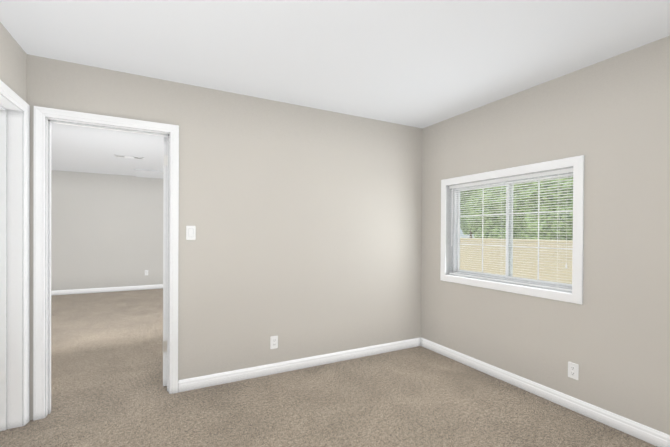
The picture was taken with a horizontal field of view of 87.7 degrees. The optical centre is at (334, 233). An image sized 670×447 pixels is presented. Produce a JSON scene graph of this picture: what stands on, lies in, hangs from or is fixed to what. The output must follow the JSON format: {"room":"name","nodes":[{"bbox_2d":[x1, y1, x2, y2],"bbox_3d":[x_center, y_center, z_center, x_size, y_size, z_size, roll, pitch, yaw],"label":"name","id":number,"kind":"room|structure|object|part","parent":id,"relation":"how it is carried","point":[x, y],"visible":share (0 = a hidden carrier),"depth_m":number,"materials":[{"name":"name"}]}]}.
{"room":"empty bedroom","nodes":[
{"label":"empty bedroom","id":0,"kind":"room"},
{"bbox_2d":[0,22,26,102],"bbox_3d":[-1.339,0.042,0.609,0.341,2.440,3.704,0,0,-28],"label":"wall","id":1,"kind":"structure","parent":0,"point":[13,65],"depth_m":2.11,"materials":[{"name":"beige paint"}]},
{"bbox_2d":[51,170,162,290],"bbox_3d":[-4.478,-0.016,7.397,6.685,2.440,0.100,0,0,-28],"label":"wall","id":2,"kind":"structure","parent":0,"point":[106,230],"depth_m":7.20,"materials":[{"name":"paint"}]},
{"bbox_2d":[51,284,162,295],"bbox_3d":[-4.480,1.158,7.342,6.435,0.092,0.014,0,0,-28],"label":"baseboard","id":3,"kind":"structure","parent":2,"relation":"attached to","point":[98,290],"depth_m":7.19,"materials":[{"name":"white paint"}]},
{"bbox_2d":[27,54,421,419],"bbox_3d":[-1.101,0.030,2.890,4.935,2.440,0.120,0,0,-28],"label":"wall","id":4,"kind":"structure","parent":0,"point":[307,223],"depth_m":3.12,"materials":[{"name":"beige paint"}]},
{"bbox_2d":[0,80,178,430],"bbox_3d":[-1.525,0.203,2.070,1.146,2.099,1.212,0,0,-28],"label":"door frame","id":5,"kind":"structure","parent":4,"relation":"attached to","point":[44,118],"depth_m":2.32,"materials":[{"name":"white paint"}]},
{"bbox_2d":[163,137,167,385],"bbox_3d":[-1.462,0.225,3.193,0.347,2.018,0.788,0,0,-18],"label":"door jamb","id":6,"kind":"structure","parent":4,"relation":"in","point":[165,181],"depth_m":2.82,"materials":[{"name":"white paint"}]},
{"bbox_3d":[-1.461,0.156,3.193,0.218,1.608,0.761,0,0,-28],"label":"back door hardware","id":7,"kind":"part","parent":6,"relation":"part of","materials":[{"name":"white wood"}]},
{"bbox_2d":[186,226,195,239],"bbox_3d":[-1.153,-0.008,2.789,0.070,0.114,0.010,0,0,-28],"label":"switch plate","id":8,"kind":"object","parent":4,"relation":"attached to","point":[190,232],"visible":1,"depth_m":2.79,"materials":[{"name":"white plastic"}]},
{"bbox_2d":[270,336,277,348],"bbox_3d":[-0.545,0.973,3.120,0.070,0.114,0.008,0,0,-28],"label":"outlet","id":9,"kind":"object","parent":4,"relation":"attached to","point":[273,342],"visible":1,"depth_m":3.12,"materials":[{"name":"white plastic"}]},
{"bbox_2d":[178,337,421,391],"bbox_3d":[-0.140,1.208,3.333,2.486,0.092,0.014,0,0,-28],"label":"baseboard","id":10,"kind":"structure","parent":4,"relation":"attached to","point":[193,383],"depth_m":3.18,"materials":[{"name":"white paint"}]},
{"bbox_2d":[0,288,656,446],"bbox_3d":[-2.316,1.291,3.308,6.685,0.100,9.370,0,0,-28],"label":"floor","id":11,"kind":"structure","parent":0,"point":[108,389],"depth_m":2.58,"materials":[{"name":"carpet"}]},
{"bbox_2d":[0,0,669,175],"bbox_3d":[-2.301,-1.259,3.293,6.685,0.120,9.370,0,0,-28],"label":"ceiling","id":12,"kind":"structure","parent":0,"point":[422,64],"depth_m":2.20,"materials":[{"name":"paint"}]},
{"bbox_2d":[114,155,143,159],"bbox_3d":[-3.257,-1.213,5.520,0.400,0.010,0.160,0,0,-28],"label":"ceiling vent","id":13,"kind":"object","parent":12,"relation":"in","point":[123,156],"visible":1,"depth_m":5.52,"materials":[{"name":"white metal"}]},
{"bbox_2d":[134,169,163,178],"bbox_3d":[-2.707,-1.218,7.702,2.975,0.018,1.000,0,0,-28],"label":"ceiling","id":14,"kind":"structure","parent":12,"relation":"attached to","point":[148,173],"depth_m":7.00,"materials":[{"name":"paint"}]},
{"bbox_2d":[421,36,669,434],"bbox_3d":[1.879,0.051,2.377,0.150,2.440,3.817,0,0,-28],"label":"wall","id":15,"kind":"structure","parent":0,"point":[609,118],"depth_m":2.41,"materials":[{"name":"beige paint"}]},
{"bbox_2d":[440,155,584,304],"bbox_3d":[1.495,-0.033,3.085,0.166,1.051,1.355,0,0,-28],"label":"window","id":16,"kind":"structure","parent":15,"relation":"in","point":[509,184],"depth_m":2.96,"materials":[{"name":"white plastic"}]},
{"bbox_2d":[422,338,669,446],"bbox_3d":[1.793,1.225,2.359,0.014,0.092,3.547,0,0,-28],"label":"baseboard","id":17,"kind":"structure","parent":15,"relation":"attached to","point":[652,436],"depth_m":2.56,"materials":[{"name":"white paint"}]},
{"bbox_2d":[568,362,578,379],"bbox_3d":[1.715,0.987,2.512,0.008,0.114,0.070,0,0,-28],"label":"outlet","id":18,"kind":"object","parent":15,"relation":"attached to","point":[573,369],"visible":1,"depth_m":2.51,"materials":[{"name":"white plastic"}]},
{"label":"outside","id":19,"kind":"structure","parent":0,"visible":0},
{"bbox_3d":[12.157,1.677,11.980,27.015,0.100,34.000,0,0,-28],"label":"ground","id":20,"kind":"structure","parent":19,"visible":0},
{"bbox_2d":[460,176,572,239],"bbox_3d":[18.611,-4.964,31.202,24.299,13.738,24.694,0,0,-28],"label":"trees","id":21,"kind":"object","parent":20,"relation":"on","point":[471,229],"depth_m":20.24,"materials":[{"name":"green plant"}]},
{"bbox_2d":[460,238,572,283],"bbox_3d":[4.216,0.862,7.766,0.240,1.485,34.000,0,0,-28],"label":"fence","id":22,"kind":"object","parent":20,"relation":"on","point":[490,266],"depth_m":7.66,"materials":[{"name":"beige wood"}]}
]}

